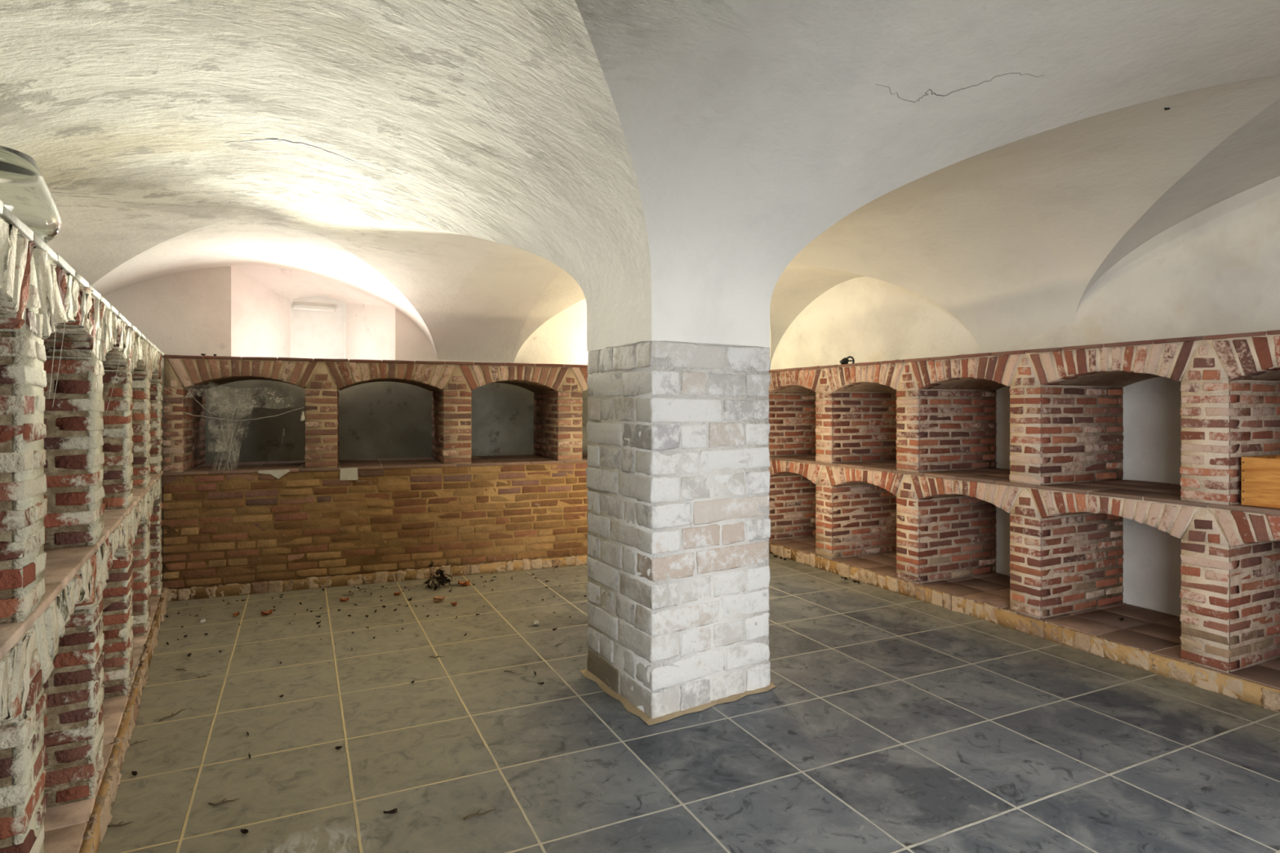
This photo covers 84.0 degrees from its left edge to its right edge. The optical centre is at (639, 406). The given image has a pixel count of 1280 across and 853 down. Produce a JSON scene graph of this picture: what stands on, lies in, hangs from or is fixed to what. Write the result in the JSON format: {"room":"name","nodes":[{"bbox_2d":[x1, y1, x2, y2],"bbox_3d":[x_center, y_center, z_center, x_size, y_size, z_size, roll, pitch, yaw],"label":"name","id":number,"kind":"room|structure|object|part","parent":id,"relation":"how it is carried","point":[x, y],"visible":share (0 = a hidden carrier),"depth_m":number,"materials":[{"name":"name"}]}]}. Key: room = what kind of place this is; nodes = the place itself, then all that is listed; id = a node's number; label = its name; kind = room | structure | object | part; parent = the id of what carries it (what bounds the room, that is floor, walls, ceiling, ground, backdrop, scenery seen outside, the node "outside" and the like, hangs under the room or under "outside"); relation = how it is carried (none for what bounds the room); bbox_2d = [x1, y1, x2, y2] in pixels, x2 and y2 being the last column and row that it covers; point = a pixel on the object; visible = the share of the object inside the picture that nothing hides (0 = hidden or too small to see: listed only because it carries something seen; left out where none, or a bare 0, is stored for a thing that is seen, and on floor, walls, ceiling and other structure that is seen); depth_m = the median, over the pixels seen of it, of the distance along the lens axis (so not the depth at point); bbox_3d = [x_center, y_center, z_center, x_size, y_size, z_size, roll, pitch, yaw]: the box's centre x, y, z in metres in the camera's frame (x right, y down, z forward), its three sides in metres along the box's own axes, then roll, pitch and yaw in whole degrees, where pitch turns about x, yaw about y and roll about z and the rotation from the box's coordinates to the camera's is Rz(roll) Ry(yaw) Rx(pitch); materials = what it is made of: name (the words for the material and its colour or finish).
{"room":"wine cellar","nodes":[
{"label":"wine cellar","id":0,"kind":"room"},
{"bbox_2d":[102,265,587,573],"bbox_3d":[-1.724,-0.090,7.172,6.557,2.900,0.841,0,0,-23],"label":"wall","id":1,"kind":"structure","parent":0,"point":[244,310],"depth_m":6.38,"materials":[{"name":"paint"}]},
{"bbox_2d":[290,297,346,359],"bbox_3d":[-3.114,-0.735,6.881,0.534,0.730,0.109,0,0,-26],"label":"window","id":2,"kind":"structure","parent":1,"relation":"in","point":[317,324],"depth_m":6.90,"materials":[{"name":"white glass"}]},
{"bbox_2d":[0,0,1279,362],"bbox_3d":[-0.012,-0.830,3.541,6.550,0.980,7.500,0,0,-26],"label":"ceiling","id":3,"kind":"structure","parent":0,"point":[482,171],"depth_m":2.91,"materials":[{"name":"white paint"}]},
{"bbox_2d":[97,553,1279,852],"bbox_3d":[-0.002,1.420,3.601,7.500,0.120,9.300,0,0,-26],"label":"floor","id":4,"kind":"structure","parent":0,"point":[891,722],"depth_m":2.89,"materials":[{"name":"tile"}]},
{"bbox_2d":[0,200,168,852],"bbox_3d":[-2.153,0.498,2.203,0.863,1.752,5.965,0,0,-31],"label":"shelving","id":5,"kind":"object","parent":4,"relation":"on","point":[83,601],"visible":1,"depth_m":2.24,"materials":[{"name":"brick"}]},
{"bbox_2d":[0,145,62,243],"bbox_3d":[-1.497,-0.480,1.612,0.288,0.197,0.288,0,0,-26],"label":"lamp","id":6,"kind":"object","parent":5,"relation":"on","point":[24,192],"visible":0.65,"depth_m":1.59,"materials":[{"name":"white"}]},
{"bbox_2d":[48,324,56,398],"bbox_3d":[-1.403,-0.110,1.697,0.001,0.180,0.081,0,0,-31],"label":"strand","id":7,"kind":"object","parent":5,"relation":"attached to","point":[55,325],"visible":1,"depth_m":1.70,"materials":[{"name":"grey"}]},
{"bbox_2d":[52,323,65,407],"bbox_3d":[-1.443,-0.113,1.766,0.001,0.226,0.161,0,0,-31],"label":"strand","id":8,"kind":"object","parent":5,"relation":"hanging from","point":[64,323],"visible":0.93,"depth_m":1.77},
{"bbox_2d":[0,471,163,662],"bbox_3d":[-2.169,0.456,2.196,0.817,0.028,5.959,0,0,-31],"label":"shelf","id":9,"kind":"object","parent":5,"relation":"attached to","point":[65,561],"depth_m":2.01,"materials":[{"name":"brick"}]},
{"bbox_2d":[106,352,121,412],"bbox_3d":[-1.982,-0.100,2.678,0.001,0.241,0.440,0,0,-31],"label":"strand","id":10,"kind":"object","parent":5,"relation":"hanging from","point":[121,353],"visible":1,"depth_m":2.67,"materials":[{"name":"grey"}]},
{"bbox_2d":[107,821,133,827],"bbox_3d":[-1.685,1.350,2.301,0.073,0.014,0.017,0,0,-29],"label":"twig","id":11,"kind":"object","parent":4,"relation":"on","point":[117,824],"visible":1,"depth_m":2.29,"materials":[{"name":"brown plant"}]},
{"bbox_2d":[131,771,137,775],"bbox_3d":[-1.862,1.351,2.616,0.031,0.015,0.017,0,0,22],"label":"crumb","id":12,"kind":"object","parent":4,"relation":"on","point":[134,773],"visible":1,"depth_m":2.62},
{"bbox_2d":[129,739,147,746],"bbox_3d":[-2.029,1.352,2.864,0.024,0.008,0.071,0,0,36],"label":"twig","id":13,"kind":"object","parent":4,"relation":"on","point":[135,742],"visible":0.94,"depth_m":2.86,"materials":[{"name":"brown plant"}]},
{"bbox_2d":[159,708,186,720],"bbox_3d":[-2.059,1.353,3.128,0.026,0.010,0.131,0,0,11],"label":"twig","id":14,"kind":"object","parent":4,"relation":"on","point":[171,715],"visible":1,"depth_m":3.11,"materials":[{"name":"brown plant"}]},
{"bbox_2d":[199,617,205,622],"bbox_3d":[-2.778,1.355,4.509,0.034,0.019,0.056,0,0,-40],"label":"flake","id":15,"kind":"object","parent":4,"relation":"on","point":[201,620],"visible":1,"depth_m":4.51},
{"bbox_2d":[208,797,239,805],"bbox_3d":[-1.429,1.351,2.439,0.092,0.016,0.029,0,0,-33],"label":"twig","id":16,"kind":"object","parent":4,"relation":"on","point":[222,801],"visible":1,"depth_m":2.43,"materials":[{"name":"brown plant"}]},
{"bbox_2d":[240,828,248,834],"bbox_3d":[-1.258,1.352,2.260,0.028,0.014,0.015,0,0,12],"label":"crumb","id":17,"kind":"object","parent":4,"relation":"on","point":[245,831],"visible":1,"depth_m":2.26,"materials":[{"name":"black"}]},
{"bbox_2d":[261,608,272,615],"bbox_3d":[-2.440,1.343,4.644,0.057,0.032,0.057,0,0,-1],"label":"dry leaf","id":18,"kind":"object","parent":4,"relation":"on","point":[263,613],"visible":1,"depth_m":4.64,"materials":[{"name":"orange plant"}]},
{"bbox_2d":[339,597,348,601],"bbox_3d":[-2.067,1.344,4.965,0.050,0.028,0.050,0,0,9],"label":"dry leaf","id":19,"kind":"object","parent":4,"relation":"on","point":[347,598],"visible":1,"depth_m":4.96,"materials":[{"name":"orange plant"}]},
{"bbox_2d":[162,354,587,601],"bbox_3d":[-1.274,0.504,6.269,4.828,1.744,0.907,0,0,-22],"label":"shelving","id":20,"kind":"object","parent":4,"relation":"on","point":[241,530],"visible":0.69,"depth_m":5.51,"materials":[{"name":"brick"}]},
{"bbox_2d":[163,386,304,471],"bbox_3d":[-2.942,0.155,5.189,0.885,0.669,0.152,0,0,-26],"label":"cobweb","id":21,"kind":"object","parent":20,"relation":"hanging from","point":[237,390],"visible":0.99,"depth_m":5.17,"materials":[{"name":"beige"}]},
{"bbox_2d":[257,469,289,479],"bbox_3d":[-2.696,0.498,5.241,0.210,0.068,0.020,0,0,-22],"label":"scrap","id":22,"kind":"object","parent":20,"relation":"attached to","point":[277,473],"visible":1,"depth_m":5.24,"materials":[{"name":"white paper"}]},
{"bbox_2d":[300,411,305,421],"bbox_3d":[-2.521,0.069,5.308,0.033,0.075,0.024,0,0,-26],"label":"tuft","id":23,"kind":"object","parent":20,"relation":"attached to","point":[302,419],"visible":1,"depth_m":5.30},
{"bbox_2d":[339,467,358,479],"bbox_3d":[-2.225,0.513,5.433,0.128,0.096,0.020,0,0,-22],"label":"scrap","id":24,"kind":"object","parent":20,"relation":"attached to","point":[348,473],"depth_m":5.42,"materials":[{"name":"white paper"}]},
{"bbox_2d":[163,453,587,475],"bbox_3d":[-1.280,0.471,6.284,4.809,0.029,0.867,0,0,-22],"label":"shelf","id":25,"kind":"object","parent":20,"relation":"attached to","point":[433,463],"depth_m":5.71,"materials":[{"name":"brick"}]},
{"bbox_2d":[383,808,397,813],"bbox_3d":[-0.833,1.350,2.370,0.044,0.017,0.010,0,0,-14],"label":"crumb","id":26,"kind":"object","parent":4,"relation":"on","point":[394,811],"visible":1,"depth_m":2.37,"materials":[{"name":"black"}]},
{"bbox_2d":[433,595,444,602],"bbox_3d":[-1.402,1.338,4.950,0.071,0.040,0.071,0,0,8],"label":"dry leaf","id":27,"kind":"object","parent":4,"relation":"on","point":[437,599],"visible":1,"depth_m":4.93,"materials":[{"name":"orange plant"}]},
{"bbox_2d":[422,560,462,590],"bbox_3d":[-1.517,1.258,5.358,0.224,0.201,0.318,0,0,31],"label":"clump","id":28,"kind":"object","parent":4,"relation":"on","point":[442,580],"visible":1,"depth_m":5.34,"materials":[{"name":"black plant"}]},
{"bbox_2d":[457,580,470,586],"bbox_3d":[-1.336,1.337,5.392,0.075,0.044,0.074,0,0,44],"label":"dry leaf","id":29,"kind":"object","parent":4,"relation":"on","point":[465,583],"visible":1,"depth_m":5.38,"materials":[{"name":"orange plant"}]},
{"bbox_2d":[463,808,496,820],"bbox_3d":[-0.536,1.352,2.369,0.112,0.011,0.036,0,0,-26],"label":"twig","id":30,"kind":"object","parent":4,"relation":"on","point":[477,813],"visible":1,"depth_m":2.36,"materials":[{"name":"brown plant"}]},
{"bbox_2d":[533,619,539,625],"bbox_3d":[-0.645,1.344,4.425,0.042,0.023,0.060,0,0,-7],"label":"flake","id":31,"kind":"object","parent":4,"relation":"on","point":[535,622],"visible":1,"depth_m":4.41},
{"bbox_2d":[580,297,775,725],"bbox_3d":[0.181,0.212,3.549,0.779,2.304,0.823,0,0,-26],"label":"pillar","id":32,"kind":"structure","parent":4,"relation":"on","point":[677,473],"depth_m":3.26,"materials":[{"name":"brick"}]},
{"bbox_2d":[768,329,1279,712],"bbox_3d":[2.704,0.513,4.428,0.869,1.722,5.793,0,0,-26],"label":"shelving","id":33,"kind":"object","parent":4,"relation":"on","point":[885,474],"visible":0.96,"depth_m":4.35,"materials":[{"name":"brick"}]},
{"bbox_2d":[839,355,854,364],"bbox_3d":[1.790,-0.392,6.136,0.129,0.095,0.056,0,0,4],"label":"fitting","id":34,"kind":"object","parent":33,"relation":"on","point":[844,361],"visible":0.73,"depth_m":6.12,"materials":[{"name":"black metal"}]},
{"bbox_2d":[839,357,848,364],"bbox_3d":[1.765,-0.391,6.138,0.080,0.075,0.054,0,0,4],"label":"socket","id":35,"kind":"object","parent":34,"relation":"attached to","point":[844,361],"depth_m":6.12,"materials":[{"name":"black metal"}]},
{"bbox_2d":[769,454,1279,515],"bbox_3d":[2.718,0.476,4.436,0.822,0.028,5.775,0,0,-26],"label":"shelf","id":36,"kind":"object","parent":33,"relation":"attached to","point":[1107,488],"depth_m":4.33,"materials":[{"name":"brick"}]},
{"bbox_2d":[1241,454,1279,508],"bbox_3d":[3.102,0.347,3.132,0.302,0.225,0.620,0,0,-26],"label":"wooden crate","id":37,"kind":"object","parent":33,"relation":"on","point":[1260,474],"visible":1,"depth_m":3.28,"materials":[{"name":"orange wood"}]},
{"bbox_3d":[2.972,0.347,3.406,0.272,0.225,0.014,0,0,-26],"label":"panel","id":38,"kind":"part","parent":37,"relation":"part of","materials":[{"name":"orange wood"}]},
{"bbox_2d":[769,176,1279,617],"bbox_3d":[3.183,-0.115,4.589,0.120,2.950,7.740,0,0,-26],"label":"wall","id":39,"kind":"structure","parent":0,"point":[1215,271],"depth_m":4.46,"materials":[{"name":"white paint"}]}
]}

